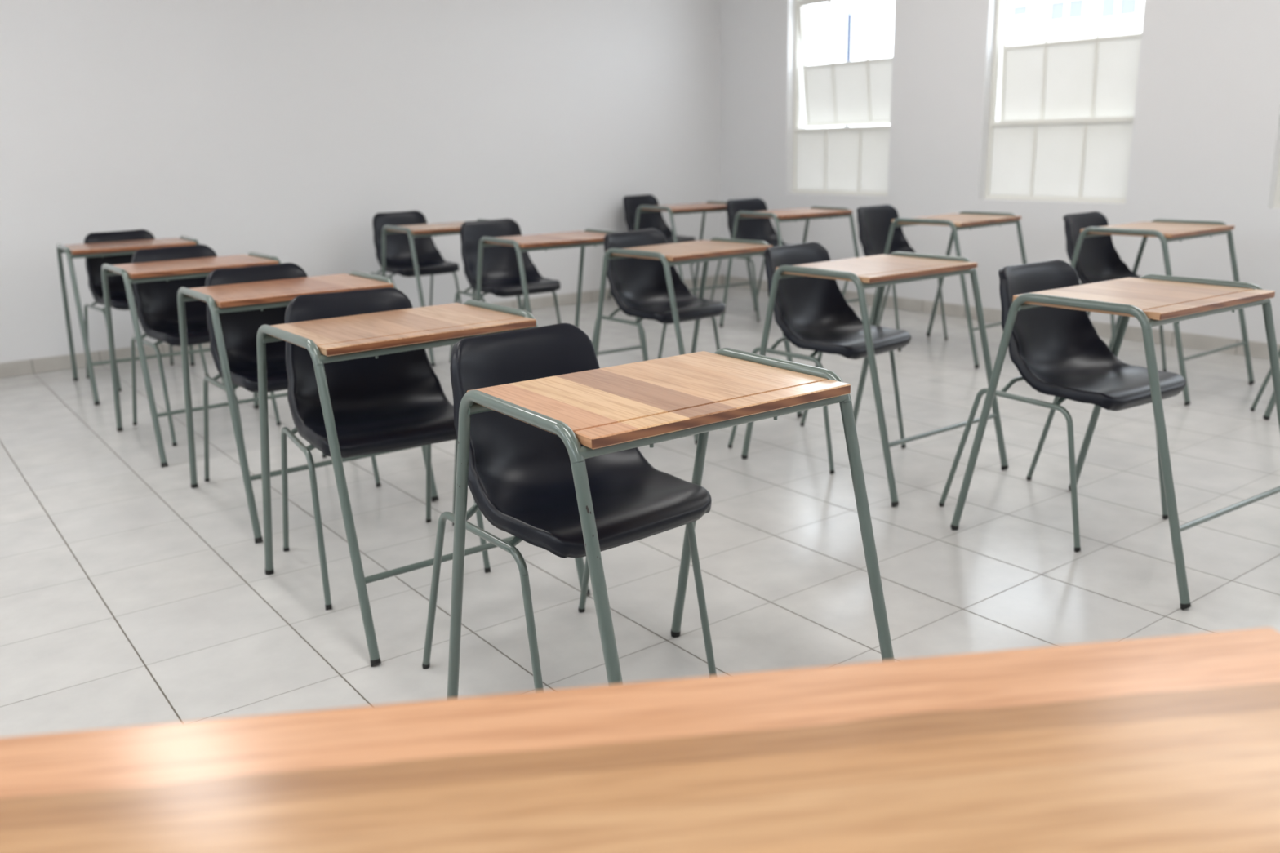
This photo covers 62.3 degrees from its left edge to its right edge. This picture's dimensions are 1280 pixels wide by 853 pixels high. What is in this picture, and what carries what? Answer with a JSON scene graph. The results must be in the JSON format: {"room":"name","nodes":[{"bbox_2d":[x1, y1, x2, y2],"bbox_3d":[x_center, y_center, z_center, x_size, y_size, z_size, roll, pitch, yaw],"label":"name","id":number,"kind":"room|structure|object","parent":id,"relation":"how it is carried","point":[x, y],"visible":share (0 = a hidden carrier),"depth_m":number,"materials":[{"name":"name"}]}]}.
{"room":"classroom","nodes":[
{"label":"classroom","id":0,"kind":"room"},
{"bbox_2d":[0,0,720,363],"bbox_3d":[-2.652,-1.816,6.160,8.480,2.950,0.200,-12,19,-35],"label":"wall","id":1,"kind":"structure","parent":0,"point":[281,129],"depth_m":6.59,"materials":[{"name":"paint"}]},
{"bbox_2d":[0,275,720,377],"bbox_3d":[-2.557,-0.507,6.426,8.080,0.080,0.009,-12,19,-35],"label":"baseboard","id":2,"kind":"structure","parent":1,"relation":"attached to","point":[21,367],"depth_m":6.12,"materials":[{"name":"tile"}]},
{"bbox_2d":[0,284,1279,737],"bbox_3d":[0.090,0.431,3.035,8.080,0.100,8.812,-12,19,-35],"label":"floor","id":3,"kind":"structure","parent":0,"point":[131,594],"depth_m":3.11,"materials":[{"name":"tile"}]},
{"bbox_2d":[56,235,224,405],"bbox_3d":[-2.571,-0.579,5.428,0.616,0.736,0.738,-11,18,-33],"label":"student desk","id":4,"kind":"object","parent":3,"relation":"on","point":[122,247],"visible":0.78,"depth_m":5.21,"materials":[{"name":"grey paint"}]},
{"bbox_2d":[84,229,208,391],"bbox_3d":[-2.636,-0.632,5.566,0.461,0.770,0.555,-15,20,-42],"label":"chair","id":5,"kind":"object","parent":3,"relation":"on","point":[117,293],"visible":0.4,"depth_m":5.52,"materials":[{"name":"grey paint"}]},
{"bbox_2d":[101,251,287,466],"bbox_3d":[-1.812,-0.322,4.401,0.616,0.736,0.738,-13,19,-36],"label":"student desk","id":6,"kind":"object","parent":3,"relation":"on","point":[145,272],"visible":0.78,"depth_m":4.18,"materials":[{"name":"grey paint"}]},
{"bbox_2d":[130,244,280,446],"bbox_3d":[-1.899,-0.374,4.538,0.461,0.770,0.555,-15,20,-40],"label":"chair","id":7,"kind":"object","parent":3,"relation":"on","point":[157,304],"visible":0.48,"depth_m":4.50,"materials":[{"name":"grey paint"}]},
{"bbox_2d":[203,262,381,487],"bbox_3d":[-1.246,-0.161,3.685,0.461,0.770,0.555,-13,19,-36],"label":"chair","id":8,"kind":"object","parent":3,"relation":"on","point":[239,329],"visible":0.44,"depth_m":3.66,"materials":[{"name":"grey paint"}]},
{"bbox_2d":[177,271,438,543],"bbox_3d":[-1.153,-0.121,3.591,0.616,0.736,0.738,-12,19,-35],"label":"student desk","id":9,"kind":"object","parent":3,"relation":"on","point":[238,297],"visible":0.81,"depth_m":3.40,"materials":[{"name":"brown wood"}]},
{"bbox_2d":[280,287,490,609],"bbox_3d":[-0.740,0.023,2.951,0.461,0.770,0.555,-10,17,-29],"label":"chair","id":10,"kind":"object","parent":3,"relation":"on","point":[397,401],"visible":0.76,"depth_m":2.94,"materials":[{"name":"grey paint"}]},
{"bbox_2d":[370,210,462,306],"bbox_3d":[-1.420,-0.947,6.625,0.461,0.770,0.555,-13,19,-36],"label":"chair","id":11,"kind":"object","parent":3,"relation":"on","point":[399,260],"visible":0.81,"depth_m":6.63,"materials":[{"name":"grey paint"}]},
{"bbox_2d":[256,299,590,666],"bbox_3d":[-0.605,0.077,2.804,0.616,0.736,0.738,-13,19,-36],"label":"student desk","id":12,"kind":"object","parent":3,"relation":"on","point":[339,339],"visible":0.88,"depth_m":2.61,"materials":[{"name":"brown wood"}]},
{"bbox_2d":[382,218,522,366],"bbox_3d":[-1.099,-0.804,6.126,0.616,0.736,0.738,-12,18,-33],"label":"student desk","id":13,"kind":"object","parent":3,"relation":"on","point":[450,228],"visible":0.47,"depth_m":5.84,"materials":[{"name":"grey paint"}]},
{"bbox_2d":[448,218,560,362],"bbox_3d":[-0.721,-0.713,5.686,0.461,0.770,0.555,-12,18,-34],"label":"chair","id":14,"kind":"object","parent":3,"relation":"on","point":[500,273],"visible":0.78,"depth_m":5.68,"materials":[{"name":"grey paint"}]},
{"bbox_2d":[475,228,644,360],"bbox_3d":[-0.407,-0.573,5.205,0.616,0.736,0.738,-11,18,-33],"label":"student desk","id":15,"kind":"object","parent":3,"relation":"on","point":[588,237],"visible":0.58,"depth_m":5.05,"materials":[{"name":"grey paint"}]},
{"bbox_2d":[422,322,716,690],"bbox_3d":[-0.159,0.192,2.270,0.461,0.770,0.555,-13,19,-37],"label":"chair","id":16,"kind":"object","parent":3,"relation":"on","point":[521,480],"visible":0.78,"depth_m":2.22,"materials":[{"name":"black plastic"}]},
{"bbox_2d":[0,626,1279,852],"bbox_3d":[-0.122,0.646,0.618,1.420,0.750,0.600,-3,15,-7],"label":"desk","id":17,"kind":"object","parent":3,"relation":"on","point":[1165,744],"visible":1,"depth_m":0.71,"materials":[{"name":"brown wood"}]},
{"bbox_2d":[608,194,697,299],"bbox_3d":[0.104,-1.345,7.964,0.555,0.770,0.461,13,21,43],"label":"chair","id":18,"kind":"object","parent":3,"relation":"on","point":[654,220],"visible":0.49,"depth_m":8.00,"materials":[{"name":"grey paint"}]},
{"bbox_2d":[591,228,725,360],"bbox_3d":[0.071,-0.487,4.772,0.461,0.770,0.555,-14,19,-39],"label":"chair","id":19,"kind":"object","parent":3,"relation":"on","point":[638,286],"visible":0.84,"depth_m":4.76,"materials":[{"name":"grey paint"}]},
{"bbox_2d":[447,347,893,698],"bbox_3d":[0.043,0.272,2.020,0.616,0.736,0.738,-12,18,-34],"label":"student desk","id":20,"kind":"object","parent":3,"relation":"on","point":[605,411],"visible":0.86,"depth_m":1.91,"materials":[{"name":"brown wood"}]},
{"bbox_2d":[635,200,756,311],"bbox_3d":[0.352,-1.181,7.396,0.616,0.736,0.738,-11,18,-33],"label":"student desk","id":21,"kind":"object","parent":3,"relation":"on","point":[709,206],"visible":0.71,"depth_m":7.24,"materials":[{"name":"grey paint"}]},
{"bbox_2d":[593,237,802,444],"bbox_3d":[0.220,-0.407,4.526,0.616,0.736,0.738,-13,19,-38],"label":"student desk","id":22,"kind":"object","parent":3,"relation":"on","point":[715,248],"visible":0.72,"depth_m":4.39,"materials":[{"name":"grey paint"}]},
{"bbox_2d":[710,197,791,321],"bbox_3d":[0.805,-1.141,7.139,0.461,0.770,0.555,-13,19,-36],"label":"chair","id":23,"kind":"object","parent":3,"relation":"on","point":[754,228],"visible":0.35,"depth_m":7.18,"materials":[{"name":"grey paint"}]},
{"bbox_2d":[719,205,865,327],"bbox_3d":[0.953,-0.968,6.546,0.616,0.736,0.738,-11,18,-31],"label":"student desk","id":24,"kind":"object","parent":3,"relation":"on","point":[814,212],"visible":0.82,"depth_m":6.44,"materials":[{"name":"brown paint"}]},
{"bbox_2d":[728,241,911,474],"bbox_3d":[0.686,-0.286,3.967,0.461,0.770,0.555,-15,20,-41],"label":"chair","id":25,"kind":"object","parent":3,"relation":"on","point":[814,313],"visible":0.87,"depth_m":3.96,"materials":[{"name":"grey paint"}]},
{"bbox_2d":[741,251,1008,506],"bbox_3d":[0.835,-0.219,3.769,0.616,0.736,0.738,-12,19,-35],"label":"student desk","id":26,"kind":"object","parent":3,"relation":"on","point":[881,271],"visible":0.97,"depth_m":3.64,"materials":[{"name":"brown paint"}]},
{"bbox_2d":[842,204,947,351],"bbox_3d":[1.456,-0.873,6.079,0.461,0.770,0.555,-14,19,-39],"label":"chair","id":27,"kind":"object","parent":3,"relation":"on","point":[874,222],"visible":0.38,"depth_m":6.11,"materials":[{"name":"grey paint"}]},
{"bbox_2d":[869,211,1026,368],"bbox_3d":[1.706,-0.773,5.748,0.616,0.736,0.738,-14,19,-38],"label":"student desk","id":28,"kind":"object","parent":3,"relation":"on","point":[963,220],"visible":0.84,"depth_m":5.59,"materials":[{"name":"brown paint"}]},
{"bbox_2d":[938,259,1186,552],"bbox_3d":[1.295,-0.098,3.210,0.461,0.770,0.555,-11,18,-32],"label":"chair","id":29,"kind":"object","parent":3,"relation":"on","point":[1060,353],"visible":0.9,"depth_m":3.21,"materials":[{"name":"grey paint"}]},
{"bbox_2d":[1062,211,1166,371],"bbox_3d":[2.257,-0.642,5.144,0.461,0.770,0.555,-13,19,-36],"label":"chair","id":30,"kind":"object","parent":3,"relation":"on","point":[1098,260],"visible":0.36,"depth_m":5.19,"materials":[{"name":"grey paint"}]},
{"bbox_2d":[950,274,1279,609],"bbox_3d":[1.389,-0.022,2.986,0.616,0.736,0.738,-11,18,-33],"label":"student desk","id":31,"kind":"object","parent":3,"relation":"on","point":[1153,300],"visible":0.96,"depth_m":2.84,"materials":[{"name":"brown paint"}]},
{"bbox_2d":[1070,218,1254,405],"bbox_3d":[2.375,-0.567,4.921,0.616,0.736,0.738,-12,19,-35],"label":"student desk","id":32,"kind":"object","parent":3,"relation":"on","point":[1174,230],"visible":0.84,"depth_m":4.80,"materials":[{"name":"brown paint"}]},
{"bbox_2d":[1250,348,1279,411],"bbox_3d":[2.906,-0.425,4.276,0.461,0.770,0.555,-12,19,-35],"label":"chair","id":33,"kind":"object","parent":3,"relation":"on","point":[1269,373],"visible":0.84,"depth_m":4.41,"materials":[{"name":"grey paint"}]},
{"bbox_2d":[1262,390,1275,420],"bbox_3d":[2.997,-0.367,4.118,0.616,0.736,0.738,-12,19,-35],"label":"student desk","id":34,"kind":"object","parent":3,"relation":"on","point":[1266,416],"visible":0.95,"depth_m":4.29,"materials":[{"name":"grey paint"}]},
{"bbox_2d":[720,0,1279,344],"bbox_3d":[3.364,-1.669,5.047,0.200,2.950,8.812,-12,19,-35],"label":"wall","id":35,"kind":"structure","parent":0,"point":[1206,137],"depth_m":6.47,"materials":[{"name":"paint"}]},
{"bbox_2d":[792,0,892,195],"bbox_3d":[1.477,-2.539,7.452,0.127,1.765,0.975,-12,19,-35],"label":"window","id":36,"kind":"structure","parent":35,"relation":"in","point":[837,160],"depth_m":7.58,"materials":[{"name":"white glass"}]},
{"bbox_2d":[720,275,1279,359],"bbox_3d":[3.315,-0.361,5.330,0.009,0.080,8.802,-12,19,-35],"label":"baseboard","id":37,"kind":"structure","parent":35,"relation":"attached to","point":[1257,349],"depth_m":6.14,"materials":[{"name":"tile"}]},
{"bbox_2d":[984,0,1141,203],"bbox_3d":[2.485,-2.207,6.120,0.088,1.765,0.970,-12,19,-35],"label":"window","id":38,"kind":"structure","parent":35,"relation":"in","point":[1063,131],"depth_m":6.23,"materials":[{"name":"white glass"}]},
{"bbox_2d":[1272,156,1279,208],"bbox_3d":[3.514,-1.876,4.792,0.088,1.765,0.965,-12,19,-35],"label":"window","id":39,"kind":"structure","parent":35,"relation":"in","point":[1277,197],"depth_m":5.34,"materials":[{"name":"beige paint"}]},
{"label":"outside","id":40,"kind":"structure","parent":0,"visible":0},
{"bbox_3d":[0.338,-1.791,12.722,75.000,0.150,75.000,-12,19,-35],"label":"ground","id":41,"kind":"structure","parent":40,"visible":0},
{"bbox_2d":[844,0,853,126],"bbox_3d":[2.584,-4.422,13.148,0.100,4.600,0.098,-12,19,-35],"label":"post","id":42,"kind":"object","parent":41,"relation":"on","point":[849,3],"visible":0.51,"depth_m":12.99,"materials":[{"name":"white stone"}]},
{"bbox_2d":[1008,0,1144,45],"bbox_3d":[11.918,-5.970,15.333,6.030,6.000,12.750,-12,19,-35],"label":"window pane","id":43,"kind":"structure","parent":41,"relation":"on","point":[1069,20],"depth_m":16.94,"materials":[{"name":"glass"}]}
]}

